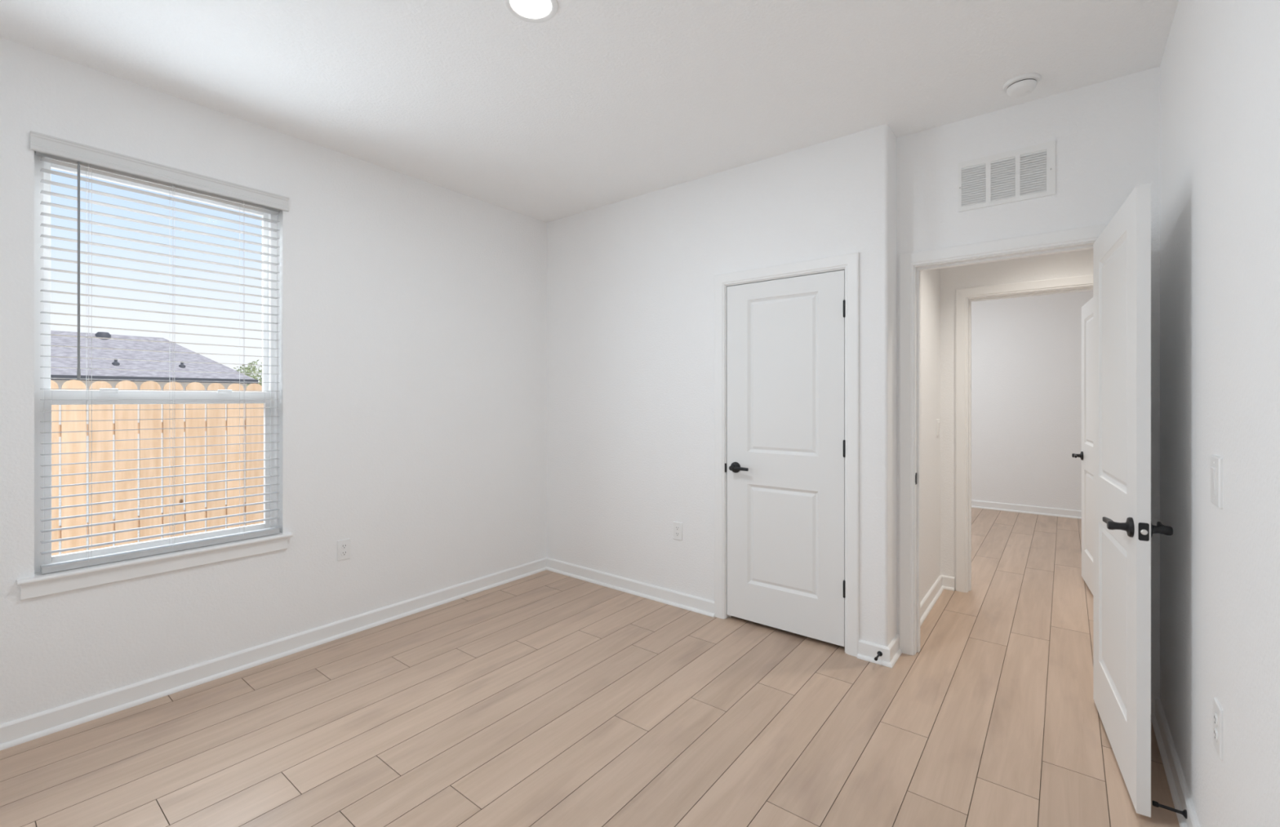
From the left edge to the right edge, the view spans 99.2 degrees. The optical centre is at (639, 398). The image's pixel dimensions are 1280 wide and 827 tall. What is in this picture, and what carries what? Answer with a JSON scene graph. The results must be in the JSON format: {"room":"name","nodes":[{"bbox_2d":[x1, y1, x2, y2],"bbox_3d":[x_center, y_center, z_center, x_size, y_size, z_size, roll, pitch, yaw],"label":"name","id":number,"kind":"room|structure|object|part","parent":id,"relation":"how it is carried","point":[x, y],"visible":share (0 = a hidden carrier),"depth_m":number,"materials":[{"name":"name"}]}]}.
{"room":"empty bedroom","nodes":[
{"label":"empty bedroom","id":0,"kind":"room"},
{"bbox_2d":[0,37,546,724],"bbox_3d":[-0.319,0.128,4.976,0.140,3.043,8.550,0,0,38],"label":"wall","id":1,"kind":"structure","parent":0,"point":[412,312],"depth_m":3.02,"materials":[{"name":"white paint"}]},
{"bbox_2d":[16,532,293,600],"bbox_3d":[-2.165,0.752,2.525,0.107,0.082,0.957,0,0,38],"label":"window sill","id":2,"kind":"structure","parent":1,"relation":"attached to","point":[41,584],"depth_m":2.42,"materials":[{"name":"white paint"}]},
{"bbox_2d":[34,151,277,573],"bbox_3d":[-2.231,-0.160,2.584,0.070,1.767,0.877,0,0,38],"label":"window","id":3,"kind":"structure","parent":1,"relation":"in","point":[269,390],"depth_m":2.41,"materials":[{"name":"white plastic"}]},
{"bbox_3d":[-2.240,-0.484,2.590,0.024,1.023,0.811,0,0,38],"label":"sash","id":4,"kind":"part","parent":3,"relation":"part of","materials":[{"name":"white plastic"}]},
{"bbox_3d":[-2.220,0.330,2.574,0.024,0.729,0.811,0,0,38],"label":"sash","id":5,"kind":"part","parent":3,"relation":"part of","materials":[{"name":"white plastic"}]},
{"bbox_2d":[30,130,288,573],"bbox_3d":[-2.160,-0.174,2.536,0.080,1.768,0.911,0,0,38],"label":"window blind","id":6,"kind":"object","parent":3,"relation":"attached to","point":[44,145],"visible":1,"depth_m":2.48,"materials":[{"name":"white plastic"}]},
{"bbox_3d":[-2.343,-0.153,2.318,0.056,1.685,0.014,0,0,38],"label":"ladder cord","id":7,"kind":"part","parent":6,"relation":"part of","materials":[{"name":"white fabric"}]},
{"bbox_3d":[-2.170,0.695,2.540,0.052,0.028,0.844,0,0,38],"label":"rail","id":8,"kind":"part","parent":6,"relation":"part of","materials":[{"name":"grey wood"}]},
{"bbox_3d":[-2.174,-0.153,2.535,0.056,1.685,0.014,0,0,38],"label":"ladder cord","id":9,"kind":"part","parent":6,"relation":"part of","materials":[{"name":"white fabric"}]},
{"bbox_3d":[-2.005,-0.153,2.751,0.056,1.685,0.014,0,0,38],"label":"ladder cord","id":10,"kind":"part","parent":6,"relation":"part of","materials":[{"name":"white fabric"}]},
{"bbox_2d":[0,556,546,750],"bbox_3d":[-1.763,1.304,2.989,0.029,0.090,3.360,0,0,38],"label":"baseboard","id":11,"kind":"structure","parent":1,"relation":"attached to","point":[22,730],"depth_m":2.66,"materials":[{"name":"white paint"}]},
{"bbox_2d":[337,537,350,560],"bbox_3d":[-1.687,0.862,3.103,0.009,0.116,0.072,0,0,38],"label":"wall outlet","id":12,"kind":"object","parent":1,"relation":"attached to","point":[343,545],"visible":1,"depth_m":3.10,"materials":[{"name":"white plastic"}]},
{"bbox_2d":[341,543,347,548],"bbox_3d":[-1.684,0.843,3.102,0.003,0.027,0.034,0,0,38],"label":"receptacle","id":13,"kind":"object","parent":12,"relation":"attached to","point":[343,545],"depth_m":3.10,"materials":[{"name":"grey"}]},
{"bbox_2d":[341,550,347,555],"bbox_3d":[-1.684,0.881,3.102,0.003,0.027,0.034,0,0,38],"label":"receptacle","id":14,"kind":"object","parent":12,"relation":"attached to","point":[344,553],"depth_m":3.10,"materials":[{"name":"white plastic"}]},
{"bbox_2d":[0,0,1178,222],"bbox_3d":[1.770,-1.469,3.345,5.440,0.150,8.550,0,0,38],"label":"ceiling","id":15,"kind":"structure","parent":0,"point":[596,104],"depth_m":2.28,"materials":[{"name":"white paint"}]},
{"bbox_2d":[503,0,558,22],"bbox_3d":[-0.385,-1.391,1.922,0.190,0.011,0.190,0,0,38],"label":"recessed light","id":16,"kind":"object","parent":15,"relation":"in","point":[527,11],"visible":1,"depth_m":1.95,"materials":[{"name":"white plastic"}]},
{"bbox_2d":[510,0,551,17],"bbox_3d":[-0.385,-1.393,1.922,0.143,0.002,0.143,0,0,-3],"label":"diffuser","id":17,"kind":"object","parent":16,"relation":"attached to","point":[518,8],"depth_m":1.95,"materials":[{"name":"white plastic"}]},
{"bbox_2d":[1002,72,1041,97],"bbox_3d":[1.685,-1.370,2.404,0.140,0.048,0.140,0,0,38],"label":"smoke detector","id":18,"kind":"object","parent":15,"relation":"attached to","point":[1023,85],"visible":1,"depth_m":2.37,"materials":[{"name":"white plastic"}]},
{"bbox_2d":[0,507,1179,826],"bbox_3d":[1.758,1.351,3.355,5.170,0.004,8.370,0,0,38],"label":"floor","id":19,"kind":"structure","parent":0,"point":[546,698],"depth_m":2.22,"materials":[{"name":"brown wood"}]},
{"bbox_2d":[546,124,897,646],"bbox_3d":[0.353,-0.022,3.664,2.533,2.743,0.308,0,0,38],"label":"wall","id":20,"kind":"structure","parent":0,"point":[630,282],"depth_m":3.55,"materials":[{"name":"white paint"}]},
{"bbox_2d":[546,557,715,617],"bbox_3d":[-0.144,1.304,3.838,1.537,0.090,0.029,0,0,38],"label":"baseboard","id":21,"kind":"structure","parent":20,"relation":"attached to","point":[705,606],"depth_m":3.75,"materials":[{"name":"white paint"}]},
{"bbox_2d":[673,521,682,540],"bbox_3d":[0.245,0.864,3.547,0.072,0.116,0.009,0,0,38],"label":"wall outlet","id":22,"kind":"object","parent":20,"relation":"attached to","point":[677,526],"visible":1,"depth_m":3.54,"materials":[{"name":"white plastic"}]},
{"bbox_2d":[727,270,845,646],"bbox_3d":[0.804,0.320,3.101,0.712,2.004,0.097,0,0,38],"label":"door","id":23,"kind":"structure","parent":20,"relation":"in","point":[786,442],"depth_m":3.10,"materials":[{"name":"white paint"}]},
{"bbox_3d":[0.590,0.417,3.246,0.140,0.065,0.062,0,0,38],"label":"lever handle","id":24,"kind":"part","parent":23,"relation":"part of","materials":[{"name":"black metal"}]},
{"bbox_2d":[714,252,858,657],"bbox_3d":[0.838,0.294,3.152,0.860,2.110,0.131,0,0,38],"label":"door frame","id":25,"kind":"structure","parent":20,"relation":"in","point":[849,263],"depth_m":3.09,"materials":[{"name":"white paint"}]},
{"bbox_2d":[874,650,882,660],"bbox_3d":[1.197,1.299,2.742,0.025,0.025,0.078,0,0,38],"label":"door stop","id":26,"kind":"object","parent":20,"relation":"attached to","point":[879,653],"visible":1,"depth_m":2.76,"materials":[{"name":"black metal"}]},
{"bbox_3d":[1.201,1.299,2.746,0.025,0.025,0.066,0,0,38],"label":"rod","id":27,"kind":"part","parent":26,"relation":"part of","materials":[{"name":"black metal"}]},
{"bbox_2d":[857,633,902,667],"bbox_3d":[1.263,1.304,2.863,0.170,0.090,0.223,0,0,38],"label":"baseboard","id":28,"kind":"structure","parent":20,"relation":"attached to","point":[867,651],"depth_m":2.80,"materials":[{"name":"white paint"}]},
{"bbox_2d":[920,268,940,602],"bbox_3d":[1.755,-0.022,3.480,0.110,2.743,1.127,0,0,38],"label":"wall","id":29,"kind":"structure","parent":0,"point":[930,280],"depth_m":3.60,"materials":[{"name":"white paint"}]},
{"bbox_2d":[920,574,944,626],"bbox_3d":[1.815,1.304,3.444,0.029,0.090,1.110,0,0,38],"label":"baseboard","id":30,"kind":"structure","parent":29,"relation":"attached to","point":[935,592],"depth_m":3.53,"materials":[{"name":"white paint"}]},
{"bbox_2d":[936,418,939,435],"bbox_3d":[2.088,0.204,3.808,0.012,0.116,0.072,0,0,38],"label":"light switch","id":31,"kind":"object","parent":29,"relation":"attached to","point":[937,420],"visible":1,"depth_m":3.79,"materials":[{"name":"white plastic"}]},
{"bbox_2d":[940,248,1093,590],"bbox_3d":[2.267,-0.022,3.868,5.300,2.743,0.114,0,0,38],"label":"wall","id":32,"kind":"structure","parent":0,"point":[1077,263],"depth_m":3.84,"materials":[{"name":"white paint"}]},
{"bbox_2d":[941,574,955,591],"bbox_3d":[2.172,1.304,3.851,0.092,0.090,0.029,0,0,38],"label":"baseboard","id":33,"kind":"structure","parent":32,"relation":"attached to","point":[948,582],"depth_m":3.84,"materials":[{"name":"white paint"}]},
{"bbox_2d":[955,274,1093,592],"bbox_3d":[2.609,0.292,3.600,0.894,2.114,0.148,0,0,38],"label":"door frame","id":34,"kind":"structure","parent":32,"relation":"in","point":[964,296],"depth_m":3.79,"materials":[{"name":"white paint"}]},
{"bbox_2d":[1071,297,1093,594],"bbox_3d":[3.128,0.324,3.755,0.159,2.014,0.778,0,0,32],"label":"door","id":35,"kind":"structure","parent":34,"relation":"attached to","point":[1086,455],"depth_m":3.91,"materials":[{"name":"white paint"}]},
{"bbox_3d":[3.235,0.426,4.020,0.062,0.065,0.140,0,0,32],"label":"lever handle","id":36,"kind":"part","parent":35,"relation":"part of","materials":[{"name":"black metal"}]},
{"bbox_2d":[897,66,1159,714],"bbox_3d":[1.814,-0.022,2.646,1.024,2.743,0.114,0,0,38],"label":"wall","id":37,"kind":"structure","parent":0,"point":[1106,135],"depth_m":2.48,"materials":[{"name":"white paint"}]},
{"bbox_2d":[899,222,1108,655],"bbox_3d":[1.779,0.292,2.674,0.904,2.114,0.148,0,0,38],"label":"door frame","id":38,"kind":"structure","parent":37,"relation":"in","point":[1080,238],"depth_m":2.86,"materials":[{"name":"white paint"}]},
{"bbox_2d":[1093,183,1173,817],"bbox_3d":[1.815,0.324,2.070,0.158,2.014,0.801,0,0,32],"label":"door","id":39,"kind":"structure","parent":38,"relation":"attached to","point":[1123,530],"depth_m":1.91,"materials":[{"name":"white paint"}]},
{"bbox_3d":[1.619,0.426,1.847,0.062,0.065,0.140,0,0,32],"label":"lever handle","id":40,"kind":"part","parent":39,"relation":"part of","materials":[{"name":"black metal"}]},
{"bbox_3d":[1.608,0.426,1.738,0.025,0.057,0.002,0,0,32],"label":"latch plate","id":41,"kind":"part","parent":39,"relation":"part of","materials":[{"name":"black metal"}]},
{"bbox_3d":[1.701,0.426,1.796,0.062,0.065,0.140,0,0,32],"label":"lever handle","id":42,"kind":"part","parent":39,"relation":"part of","materials":[{"name":"black metal"}]},
{"bbox_2d":[958,140,1055,212],"bbox_3d":[1.752,-1.059,2.617,0.389,0.246,0.008,0,0,38],"label":"air vent","id":43,"kind":"object","parent":37,"relation":"in","point":[1026,173],"visible":1,"depth_m":2.61,"materials":[{"name":"white metal"}]},
{"bbox_2d":[971,290,1093,510],"bbox_3d":[4.354,-0.022,6.663,5.150,2.743,0.140,0,0,38],"label":"wall","id":44,"kind":"structure","parent":0,"point":[1026,352],"depth_m":6.41,"materials":[{"name":"white paint"}]},
{"bbox_2d":[971,499,1081,519],"bbox_3d":[4.203,1.304,6.673,3.500,0.090,0.029,0,0,38],"label":"baseboard","id":45,"kind":"structure","parent":44,"relation":"attached to","point":[1056,512],"depth_m":6.40,"materials":[{"name":"white paint"}]},
{"bbox_2d":[1160,0,1279,826],"bbox_3d":[1.129,-0.022,0.838,0.120,2.743,3.808,0,0,38],"label":"wall","id":46,"kind":"structure","parent":0,"point":[1220,66],"depth_m":1.36,"materials":[{"name":"white paint"}]},
{"bbox_2d":[1151,800,1186,818],"bbox_3d":[1.677,1.299,1.725,0.078,0.025,0.025,0,0,38],"label":"door stop","id":47,"kind":"object","parent":46,"relation":"attached to","point":[1155,803],"visible":1,"depth_m":1.72,"materials":[{"name":"black metal"}]},
{"bbox_3d":[1.681,1.299,1.721,0.066,0.025,0.025,0,0,38],"label":"rod","id":48,"kind":"part","parent":47,"relation":"part of","materials":[{"name":"black metal"}]},
{"bbox_2d":[1151,697,1199,826],"bbox_3d":[1.078,1.304,0.894,0.029,0.090,3.554,0,0,38],"label":"baseboard","id":49,"kind":"structure","parent":46,"relation":"attached to","point":[1180,792],"depth_m":1.91,"materials":[{"name":"white paint"}]},
{"bbox_2d":[1210,454,1222,509],"bbox_3d":[1.497,0.215,1.418,0.012,0.130,0.104,0,0,38],"label":"light switch","id":50,"kind":"object","parent":46,"relation":"attached to","point":[1216,462],"visible":1,"depth_m":1.40,"materials":[{"name":"white plastic"}]},
{"bbox_2d":[1213,696,1222,759],"bbox_3d":[1.489,0.849,1.405,0.009,0.128,0.080,0,0,38],"label":"wall outlet","id":51,"kind":"object","parent":46,"relation":"attached to","point":[1217,708],"visible":1,"depth_m":1.39,"materials":[{"name":"white plastic"}]},
{"bbox_2d":[1213,712,1217,726],"bbox_3d":[1.487,0.830,1.406,0.003,0.027,0.034,0,0,38],"label":"receptacle","id":52,"kind":"object","parent":51,"relation":"attached to","point":[1215,714],"depth_m":1.40,"materials":[{"name":"grey plastic"}]},
{"bbox_2d":[1213,727,1217,742],"bbox_3d":[1.487,0.869,1.406,0.003,0.027,0.034,0,0,38],"label":"receptacle","id":53,"kind":"object","parent":51,"relation":"attached to","point":[1215,729],"depth_m":1.40,"materials":[{"name":"grey plastic"}]},
{"label":"outside","id":54,"kind":"structure","parent":0,"visible":0},
{"bbox_2d":[58,457,245,554],"bbox_3d":[-28.384,1.789,25.903,69.860,0.200,90.000,0,0,38],"label":"ground","id":55,"kind":"structure","parent":54,"point":[113,468],"depth_m":9.46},
{"bbox_2d":[50,330,257,471],"bbox_3d":[-15.873,-0.025,12.085,3.470,3.427,11.615,0,0,38],"label":"house","id":56,"kind":"structure","parent":55,"relation":"on","point":[203,378],"depth_m":14.04,"materials":[{"name":"grey"}]},
{"bbox_2d":[95,332,111,339],"bbox_3d":[-14.063,-1.633,14.266,0.292,0.210,0.300,0,0,38],"label":"roof vent","id":57,"kind":"object","parent":56,"relation":"attached to","point":[105,335],"depth_m":14.17,"materials":[{"name":"grey metal"}]},
{"bbox_2d":[111,358,119,365],"bbox_3d":[-13.131,-0.881,13.640,0.180,0.230,0.180,0,0,38],"label":"roof vent","id":58,"kind":"object","parent":56,"relation":"attached to","point":[114,362],"depth_m":13.62,"materials":[{"name":"grey metal"}]},
{"bbox_2d":[178,362,185,368],"bbox_3d":[-12.331,-0.881,14.664,0.180,0.230,0.180,0,0,38],"label":"roof vent","id":59,"kind":"object","parent":56,"relation":"attached to","point":[181,365],"depth_m":14.64,"materials":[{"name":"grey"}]},
{"bbox_2d":[50,379,263,555],"bbox_3d":[-3.907,0.775,4.432,0.143,1.828,5.092,0,0,38],"label":"fence","id":60,"kind":"object","parent":55,"relation":"on","point":[128,411],"visible":0.3,"depth_m":4.35,"materials":[{"name":"beige wood"}]},
{"bbox_3d":[-3.878,0.974,4.410,0.038,0.086,5.092,0,0,38],"label":"rail","id":61,"kind":"part","parent":60,"relation":"part of","materials":[{"name":"brown wood"}]},
{"bbox_3d":[-3.878,0.236,4.410,0.038,0.086,5.092,0,0,38],"label":"rail","id":62,"kind":"part","parent":60,"relation":"part of","materials":[{"name":"brown wood"}]},
{"bbox_2d":[233,360,262,386],"bbox_3d":[-18.152,-0.071,25.905,2.674,3.542,2.678,0,0,16],"label":"tree","id":63,"kind":"object","parent":55,"relation":"on","point":[248,368],"visible":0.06,"depth_m":25.58,"materials":[{"name":"green plant"}]}
]}

